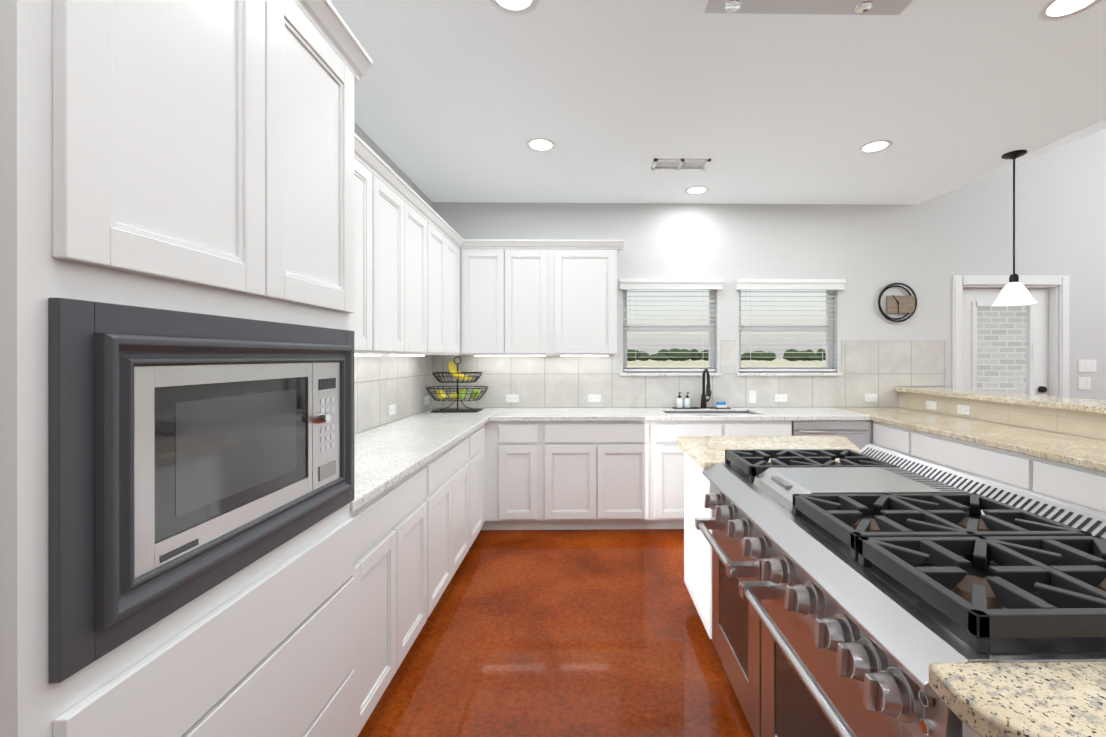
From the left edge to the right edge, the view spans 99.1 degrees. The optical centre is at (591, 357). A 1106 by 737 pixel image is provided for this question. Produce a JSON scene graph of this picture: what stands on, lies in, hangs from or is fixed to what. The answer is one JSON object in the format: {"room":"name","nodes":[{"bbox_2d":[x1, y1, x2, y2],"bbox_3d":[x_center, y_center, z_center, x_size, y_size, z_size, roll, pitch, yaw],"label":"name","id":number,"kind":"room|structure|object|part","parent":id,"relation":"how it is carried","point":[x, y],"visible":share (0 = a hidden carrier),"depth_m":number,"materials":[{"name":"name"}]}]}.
{"room":"kitchen","nodes":[
{"label":"kitchen","id":0,"kind":"room"},
{"bbox_2d":[354,122,432,434],"bbox_3d":[-1.476,-0.014,2.495,0.155,2.770,3.790,0,0,-1],"label":"wall","id":1,"kind":"structure","parent":0,"point":[382,383],"depth_m":3.27,"materials":[{"name":"beige tile"}]},
{"bbox_2d":[350,133,381,355],"bbox_3d":[-1.226,-0.496,2.087,0.338,0.956,0.526,0,0,-1],"label":"upper cabinet","id":2,"kind":"object","parent":1,"relation":"attached to","point":[366,319],"depth_m":2.22,"materials":[{"name":"white paint"}]},
{"bbox_2d":[382,161,413,355],"bbox_3d":[-1.232,-0.497,2.479,0.338,0.956,0.526,0,0,-1],"label":"upper cabinet","id":3,"kind":"object","parent":1,"relation":"attached to","point":[397,197],"depth_m":2.60,"materials":[{"name":"white paint"}]},
{"bbox_2d":[414,193,433,355],"bbox_3d":[-1.239,-0.497,2.887,0.338,0.956,0.526,0,0,-1],"label":"upper cabinet","id":4,"kind":"object","parent":1,"relation":"attached to","point":[428,280],"depth_m":3.02,"materials":[{"name":"white paint"}]},
{"bbox_2d":[434,213,449,354],"bbox_3d":[-1.245,-0.497,3.279,0.338,0.956,0.526,0,0,-1],"label":"upper cabinet","id":5,"kind":"object","parent":1,"relation":"attached to","point":[441,230],"depth_m":3.42,"materials":[{"name":"white paint"}]},
{"bbox_2d":[450,229,457,354],"bbox_3d":[-1.251,-0.498,3.648,0.338,0.956,0.448,0,0,-1],"label":"upper cabinet","id":6,"kind":"object","parent":1,"relation":"attached to","point":[453,236],"depth_m":3.73,"materials":[{"name":"white paint"}]},
{"bbox_2d":[358,529,754,736],"bbox_3d":[2.547,1.403,0.596,13.400,0.060,7.720,0,0,-1],"label":"floor","id":7,"kind":"structure","parent":0,"point":[568,633],"depth_m":2.19,"materials":[{"name":"brown concrete"}]},
{"bbox_2d":[0,0,372,736],"bbox_3d":[-1.044,0.200,1.076,0.670,2.345,0.927,0,0,-1],"label":"tall cabinet","id":8,"kind":"object","parent":7,"relation":"on","point":[176,182],"visible":1,"depth_m":0.81,"materials":[{"name":"white paint"}]},
{"bbox_2d":[133,362,339,578],"bbox_3d":[-0.966,0.191,1.069,0.510,0.378,0.636,0,0,-1],"label":"built-in microwave","id":9,"kind":"object","parent":8,"relation":"in","point":[220,450],"visible":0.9,"depth_m":0.94,"materials":[{"name":"silver metal"}]},
{"bbox_2d":[350,459,437,736],"bbox_3d":[-1.086,0.934,1.904,0.613,0.875,0.829,0,0,-1],"label":"base cabinet","id":10,"kind":"object","parent":7,"relation":"on","point":[435,493],"depth_m":1.83,"materials":[{"name":"white paint"}]},
{"bbox_2d":[350,408,501,510],"bbox_3d":[-1.092,0.476,2.865,0.624,0.038,2.751,0,0,-1],"label":"countertop","id":11,"kind":"structure","parent":10,"relation":"on","point":[388,454],"depth_m":2.44,"materials":[{"name":"white stone"}]},
{"bbox_2d":[426,356,487,411],"bbox_3d":[-1.137,0.223,3.996,0.518,0.464,0.328,0,0,-1],"label":"fruit basket","id":12,"kind":"object","parent":11,"relation":"on","point":[462,393],"visible":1,"depth_m":3.95,"materials":[{"name":"black metal"}]},
{"bbox_2d":[438,435,473,600],"bbox_3d":[-1.098,0.933,2.668,0.613,0.875,0.962,0,0,-1],"label":"base cabinet","id":13,"kind":"object","parent":7,"relation":"on","point":[456,465],"depth_m":2.72,"materials":[{"name":"white paint"}]},
{"bbox_2d":[474,427,485,539],"bbox_3d":[-1.107,0.933,3.257,0.613,0.875,0.481,0,0,-1],"label":"base cabinet","id":14,"kind":"object","parent":7,"relation":"on","point":[480,435],"depth_m":3.42,"materials":[{"name":"white paint"}]},
{"bbox_2d":[490,423,541,529],"bbox_3d":[-0.613,0.932,3.944,0.438,0.875,0.607,0,0,-1],"label":"base cabinet","id":15,"kind":"object","parent":7,"relation":"on","point":[515,448],"depth_m":3.65,"materials":[{"name":"white paint"}]},
{"bbox_2d":[542,423,653,529],"bbox_3d":[0.037,0.932,3.954,0.862,0.875,0.607,0,0,-1],"label":"base cabinet","id":16,"kind":"object","parent":7,"relation":"on","point":[595,475],"depth_m":3.66,"materials":[{"name":"white paint"}]},
{"bbox_2d":[490,407,869,422],"bbox_3d":[0.691,0.475,3.957,2.975,0.038,0.623,0,0,-1],"label":"countertop","id":17,"kind":"structure","parent":16,"relation":"on","point":[765,414],"depth_m":3.69,"materials":[{"name":"white stone"}]},
{"bbox_2d":[672,392,730,408],"bbox_3d":[0.984,0.382,4.208,0.510,0.145,0.095,0,0,-1],"label":"tray","id":18,"kind":"object","parent":17,"relation":"on","point":[718,405],"visible":1,"depth_m":4.18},
{"bbox_2d":[700,369,711,408],"bbox_3d":[1.028,0.276,4.131,0.106,0.357,0.213,0,0,-1],"label":"pull-down faucet","id":19,"kind":"object","parent":17,"relation":"on","point":[704,400],"visible":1,"depth_m":4.18,"materials":[{"name":"black metal"}]},
{"bbox_2d":[666,411,757,414],"bbox_3d":[1.003,0.583,3.968,0.780,0.217,0.395,0,0,-1],"label":"sink","id":20,"kind":"object","parent":17,"relation":"in","point":[667,412],"depth_m":4.14,"materials":[{"name":"silver metal"}]},
{"bbox_2d":[654,423,733,528],"bbox_3d":[0.781,0.932,3.966,0.626,0.875,0.607,0,0,-1],"label":"base cabinet","id":21,"kind":"object","parent":7,"relation":"on","point":[668,456],"depth_m":3.67,"materials":[{"name":"white paint"}]},
{"bbox_2d":[684,456,711,638],"bbox_3d":[0.951,0.934,2.367,0.855,0.875,0.607,0,0,-1],"label":"base cabinet","id":22,"kind":"object","parent":7,"relation":"on","point":[697,550],"depth_m":2.37,"materials":[{"name":"white paint"}]},
{"bbox_2d":[676,436,859,471],"bbox_3d":[0.976,0.476,2.402,0.981,0.038,0.680,0,0,-1],"label":"countertop","id":23,"kind":"structure","parent":22,"relation":"on","point":[704,451],"depth_m":2.47,"materials":[{"name":"beige stone"}]},
{"bbox_2d":[734,423,791,435],"bbox_3d":[1.266,0.932,3.974,0.614,0.875,0.607,0,0,-1],"label":"base cabinet","id":24,"kind":"object","parent":7,"relation":"on","point":[740,429],"depth_m":3.67,"materials":[{"name":"white paint"}]},
{"bbox_2d":[792,421,870,449],"bbox_3d":[1.884,0.933,3.943,0.612,0.874,0.665,0,0,-1],"label":"dishwasher","id":25,"kind":"object","parent":7,"relation":"on","point":[857,434],"visible":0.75,"depth_m":3.68,"materials":[{"name":"silver metal"}]},
{"bbox_2d":[871,423,905,452],"bbox_3d":[2.515,0.933,3.485,0.628,0.875,0.451,0,0,-1],"label":"base cabinet","id":26,"kind":"object","parent":7,"relation":"on","point":[894,438],"depth_m":3.48,"materials":[{"name":"white paint"}]},
{"bbox_2d":[695,444,1105,736],"bbox_3d":[0.852,0.876,1.388,0.804,0.992,1.340,0,0,-1],"label":"gas range","id":27,"kind":"object","parent":7,"relation":"on","point":[855,594],"visible":1,"depth_m":1.08,"materials":[{"name":"silver metal"}]},
{"bbox_2d":[906,431,1025,488],"bbox_3d":[2.526,0.933,2.818,0.628,0.875,0.882,0,0,-1],"label":"base cabinet","id":28,"kind":"object","parent":7,"relation":"on","point":[1007,467],"depth_m":2.74,"materials":[{"name":"white paint"}]},
{"bbox_2d":[838,407,1105,474],"bbox_3d":[2.519,0.476,2.611,0.638,0.038,3.373,0,0,-1],"label":"countertop","id":29,"kind":"structure","parent":28,"relation":"on","point":[1072,450],"depth_m":2.75,"materials":[{"name":"beige stone"}]},
{"bbox_2d":[962,728,971,736],"bbox_3d":[0.907,0.935,0.548,0.710,0.875,0.337,0,0,-1],"label":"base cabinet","id":30,"kind":"object","parent":7,"relation":"on","point":[964,734],"depth_m":0.69,"materials":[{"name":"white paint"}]},
{"bbox_2d":[929,661,1105,736],"bbox_3d":[0.910,0.478,0.514,0.815,0.038,0.406,0,0,-1],"label":"countertop","id":31,"kind":"structure","parent":30,"relation":"on","point":[990,699],"depth_m":0.64,"materials":[{"name":"beige stone"}]},
{"bbox_2d":[1026,455,1105,512],"bbox_3d":[2.540,0.934,1.936,0.628,0.875,0.882,0,0,-1],"label":"base cabinet","id":32,"kind":"object","parent":7,"relation":"on","point":[1076,485],"depth_m":2.19,"materials":[{"name":"white paint"}]},
{"bbox_2d":[330,0,1105,204],"bbox_3d":[2.548,-2.710,0.517,13.400,2.625,7.570,0,0,-1],"label":"ceiling","id":33,"kind":"structure","parent":0,"point":[460,100],"depth_m":2.52,"materials":[{"name":"white paint"}]},
{"bbox_2d":[489,0,538,14],"bbox_3d":[-0.303,-1.397,1.872,0.191,0.005,0.077,0,0,-1],"label":"recessed light","id":34,"kind":"object","parent":33,"relation":"in","point":[515,6],"depth_m":1.87,"materials":[{"name":"white plastic"}]},
{"bbox_2d":[526,138,555,151],"bbox_3d":[-0.332,-1.398,3.090,0.194,0.005,0.191,0,0,-1],"label":"recessed light","id":35,"kind":"object","parent":33,"relation":"in","point":[541,145],"depth_m":3.10,"materials":[{"name":"white plastic"}]},
{"bbox_2d":[651,158,710,169],"bbox_3d":[0.642,-1.394,3.393,0.400,0.012,0.170,0,0,-1],"label":"ceiling vent","id":36,"kind":"object","parent":33,"relation":"in","point":[679,164],"visible":0.96,"depth_m":3.38,"materials":[{"name":"white plastic"}]},
{"bbox_2d":[685,186,708,194],"bbox_3d":[0.884,-1.399,3.932,0.192,0.005,0.190,0,0,-1],"label":"recessed light","id":37,"kind":"object","parent":33,"relation":"in","point":[697,190],"depth_m":3.94,"materials":[{"name":"white plastic"}]},
{"bbox_2d":[705,0,912,14],"bbox_3d":[0.861,-1.389,1.261,0.790,0.016,1.270,0,0,-1],"label":"vent","id":38,"kind":"object","parent":33,"relation":"attached to","point":[863,7],"visible":0.98,"depth_m":1.86,"materials":[{"name":"silver metal"}]},
{"bbox_2d":[858,140,892,153],"bbox_3d":[1.884,-1.398,3.119,0.197,0.005,0.194,0,0,-1],"label":"recessed light","id":39,"kind":"object","parent":33,"relation":"in","point":[876,147],"depth_m":3.12,"materials":[{"name":"white plastic"}]},
{"bbox_2d":[992,150,1036,305],"bbox_3d":[2.905,-0.883,3.229,0.240,1.032,0.218,0,0,-1],"label":"pendant light","id":40,"kind":"object","parent":33,"relation":"hanging from","point":[1014,291],"visible":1,"depth_m":3.21,"materials":[{"name":"white glass"}]},
{"bbox_3d":[2.905,-0.952,3.229,0.136,0.894,0.136,0,0,-1],"label":"pendant canopy rod","id":41,"kind":"part","parent":40,"relation":"part of","materials":[{"name":"black metal"}]},
{"bbox_3d":[2.905,-0.440,3.230,0.240,0.147,0.218,0,0,-1],"label":"pendant shade glass","id":42,"kind":"part","parent":40,"relation":"part of","materials":[{"name":"white glass"}]},
{"bbox_2d":[1037,0,1100,20],"bbox_3d":[1.891,-1.397,1.889,0.200,0.005,0.111,0,0,-1],"label":"recessed light","id":43,"kind":"object","parent":33,"relation":"in","point":[1059,8],"depth_m":1.88,"materials":[{"name":"white plastic"}]},
{"bbox_2d":[433,129,1105,407],"bbox_3d":[3.877,-1.981,4.399,10.920,6.700,0.150,0,0,-1],"label":"wall","id":44,"kind":"structure","parent":0,"point":[925,251],"depth_m":4.31,"materials":[{"name":"white paint"}]},
{"bbox_2d":[470,239,513,355],"bbox_3d":[-0.889,-0.498,4.079,0.440,0.956,0.338,0,0,-1],"label":"upper cabinet","id":45,"kind":"object","parent":44,"relation":"attached to","point":[491,260],"depth_m":3.92,"materials":[{"name":"white paint"}]},
{"bbox_2d":[514,239,553,355],"bbox_3d":[-0.563,-0.498,4.084,0.447,0.956,0.338,0,0,-1],"label":"upper cabinet","id":46,"kind":"object","parent":44,"relation":"attached to","point":[533,259],"depth_m":3.93,"materials":[{"name":"white paint"}]},
{"bbox_2d":[554,240,617,355],"bbox_3d":[-0.062,-0.498,4.092,0.555,0.956,0.338,0,0,-1],"label":"upper cabinet","id":47,"kind":"object","parent":44,"relation":"attached to","point":[585,271],"depth_m":3.93,"materials":[{"name":"white paint"}]},
{"bbox_2d":[619,279,722,375],"bbox_3d":[0.718,-0.269,4.312,0.930,0.873,0.196,0,0,-1],"label":"window unit","id":48,"kind":"structure","parent":44,"relation":"in","point":[711,285],"depth_m":4.30,"materials":[{"name":"white plastic"}]},
{"bbox_3d":[0.717,-0.271,4.385,0.860,0.820,0.050,0,0,-1],"label":"frame","id":49,"kind":"part","parent":48,"relation":"part of","materials":[{"name":"white plastic"}]},
{"bbox_3d":[0.718,0.154,4.302,0.920,0.027,0.113,0,0,-1],"label":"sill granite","id":50,"kind":"part","parent":48,"relation":"part of","materials":[{"name":"white stone"}]},
{"bbox_2d":[433,340,946,407],"bbox_3d":[0.916,0.150,4.276,4.685,0.610,0.006,0,0,-1],"label":"tile backsplash","id":51,"kind":"structure","parent":44,"relation":"attached to","point":[882,369],"depth_m":4.27,"materials":[{"name":"beige tile"}]},
{"bbox_2d":[388,404,395,415],"bbox_3d":[-1.407,0.370,3.322,0.007,0.070,0.115,0,0,-1],"label":"outlet","id":52,"kind":"object","parent":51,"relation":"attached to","point":[391,408],"depth_m":3.30,"materials":[{"name":"white plastic"}]},
{"bbox_2d":[424,396,428,404],"bbox_3d":[-1.419,0.369,4.052,0.007,0.070,0.115,0,0,-1],"label":"outlet","id":53,"kind":"object","parent":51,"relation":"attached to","point":[426,399],"depth_m":4.03,"materials":[{"name":"white plastic"}]},
{"bbox_2d":[506,394,518,401],"bbox_3d":[-0.712,0.369,4.243,0.115,0.070,0.007,0,0,-1],"label":"outlet","id":54,"kind":"object","parent":51,"relation":"attached to","point":[509,397],"depth_m":4.24,"materials":[{"name":"white plastic"}]},
{"bbox_2d":[588,394,600,401],"bbox_3d":[0.028,0.369,4.255,0.115,0.070,0.007,0,0,-1],"label":"outlet","id":55,"kind":"object","parent":51,"relation":"attached to","point":[591,397],"depth_m":4.25,"materials":[{"name":"white plastic"}]},
{"bbox_2d":[748,391,755,402],"bbox_3d":[1.465,0.359,4.277,0.070,0.115,0.009,0,0,-1],"label":"outlet","id":56,"kind":"object","parent":51,"relation":"attached to","point":[751,394],"depth_m":4.28,"materials":[{"name":"white plastic"}]},
{"bbox_2d":[775,394,786,401],"bbox_3d":[1.728,0.369,4.282,0.115,0.070,0.007,0,0,-1],"label":"outlet","id":57,"kind":"object","parent":51,"relation":"attached to","point":[778,397],"depth_m":4.28,"materials":[{"name":"white plastic"}]},
{"bbox_2d":[865,394,877,401],"bbox_3d":[2.558,0.369,4.295,0.115,0.070,0.007,0,0,-1],"label":"outlet","id":58,"kind":"object","parent":51,"relation":"attached to","point":[868,397],"depth_m":4.29,"materials":[{"name":"white plastic"}]},
{"bbox_2d":[735,279,845,375],"bbox_3d":[1.803,-0.269,4.330,0.980,0.873,0.196,0,0,-1],"label":"window unit","id":59,"kind":"structure","parent":44,"relation":"in","point":[829,286],"depth_m":4.31,"materials":[{"name":"white plastic"}]},
{"bbox_3d":[1.801,-0.271,4.403,0.910,0.820,0.050,0,0,-1],"label":"frame","id":60,"kind":"part","parent":59,"relation":"part of","materials":[{"name":"white plastic"}]},
{"bbox_3d":[1.803,0.154,4.320,0.970,0.027,0.113,0,0,-1],"label":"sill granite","id":61,"kind":"part","parent":59,"relation":"part of","materials":[{"name":"white stone"}]},
{"bbox_2d":[878,283,916,321],"bbox_3d":[2.788,-0.501,4.287,0.361,0.361,0.042,0,0,-1],"label":"round wall clock","id":62,"kind":"object","parent":44,"relation":"attached to","point":[902,304],"visible":0.94,"depth_m":4.27,"materials":[{"name":"black"}]},
{"bbox_2d":[963,288,1047,395],"bbox_3d":[3.852,0.359,4.407,0.868,2.010,0.073,0,0,-1],"label":"exterior door","id":63,"kind":"structure","parent":44,"relation":"in","point":[1036,338],"depth_m":4.40,"materials":[{"name":"white paint"}]},
{"bbox_2d":[952,275,1068,397],"bbox_3d":[3.852,0.309,4.372,1.080,2.120,0.144,0,0,-1],"label":"door frame","id":64,"kind":"structure","parent":44,"relation":"attached to","point":[1049,283],"depth_m":4.31,"materials":[{"name":"white paint"}]},
{"bbox_2d":[1078,377,1090,389],"bbox_3d":[4.548,0.239,4.332,0.120,0.118,0.010,0,0,-1],"label":"light switch","id":65,"kind":"object","parent":44,"relation":"attached to","point":[1084,383],"depth_m":4.33,"materials":[{"name":"white plastic"}]},
{"bbox_2d":[1078,360,1095,371],"bbox_3d":[4.573,0.079,4.332,0.170,0.118,0.010,0,0,-1],"label":"light switch","id":66,"kind":"object","parent":44,"relation":"attached to","point":[1083,365],"depth_m":4.33,"materials":[{"name":"white plastic"}]},
{"bbox_2d":[898,391,1105,439],"bbox_3d":[2.912,0.840,2.618,0.146,1.061,3.373,0,0,-1],"label":"tile backsplash","id":67,"kind":"structure","parent":0,"point":[1083,424],"depth_m":3.11,"materials":[{"name":"beige tile"}]},
{"bbox_2d":[926,400,936,409],"bbox_3d":[2.814,0.395,3.889,0.007,0.070,0.115,0,0,-1],"label":"outlet","id":68,"kind":"object","parent":67,"relation":"attached to","point":[932,405],"depth_m":3.88,"materials":[{"name":"white plastic"}]},
{"bbox_2d":[957,404,969,414],"bbox_3d":[2.820,0.396,3.560,0.007,0.070,0.115,0,0,-1],"label":"outlet","id":69,"kind":"object","parent":67,"relation":"attached to","point":[961,409],"depth_m":3.56,"materials":[{"name":"white plastic"}]},
{"bbox_2d":[894,387,1105,413],"bbox_3d":[3.010,0.290,2.598,0.440,0.038,3.412,0,0,-1],"label":"countertop","id":70,"kind":"structure","parent":67,"relation":"on","point":[1081,405],"depth_m":3.17,"materials":[{"name":"stone"}]},
{"label":"outside","id":71,"kind":"structure","parent":0,"visible":0},
{"bbox_2d":[627,359,825,365],"bbox_3d":[-3.162,1.727,202.256,400.000,0.100,395.230,0,0,-1],"label":"field","id":72,"kind":"structure","parent":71,"point":[774,362],"depth_m":134.87,"materials":[{"name":"beige"}]},
{"bbox_2d":[627,348,825,360],"bbox_3d":[6.444,-1.358,209.633,485.400,5.974,45.032,0,0,-1],"label":"trees","id":73,"kind":"object","parent":72,"relation":"on","point":[705,356],"visible":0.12,"depth_m":199.60,"materials":[{"name":"green plant"}]},
{"bbox_2d":[977,306,1025,393],"bbox_3d":[5.801,0.018,6.057,1.920,3.700,0.200,0,0,-1],"label":"brick","id":74,"kind":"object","parent":72,"relation":"on","point":[1000,361],"depth_m":5.95,"materials":[{"name":"white brick"}]}
]}

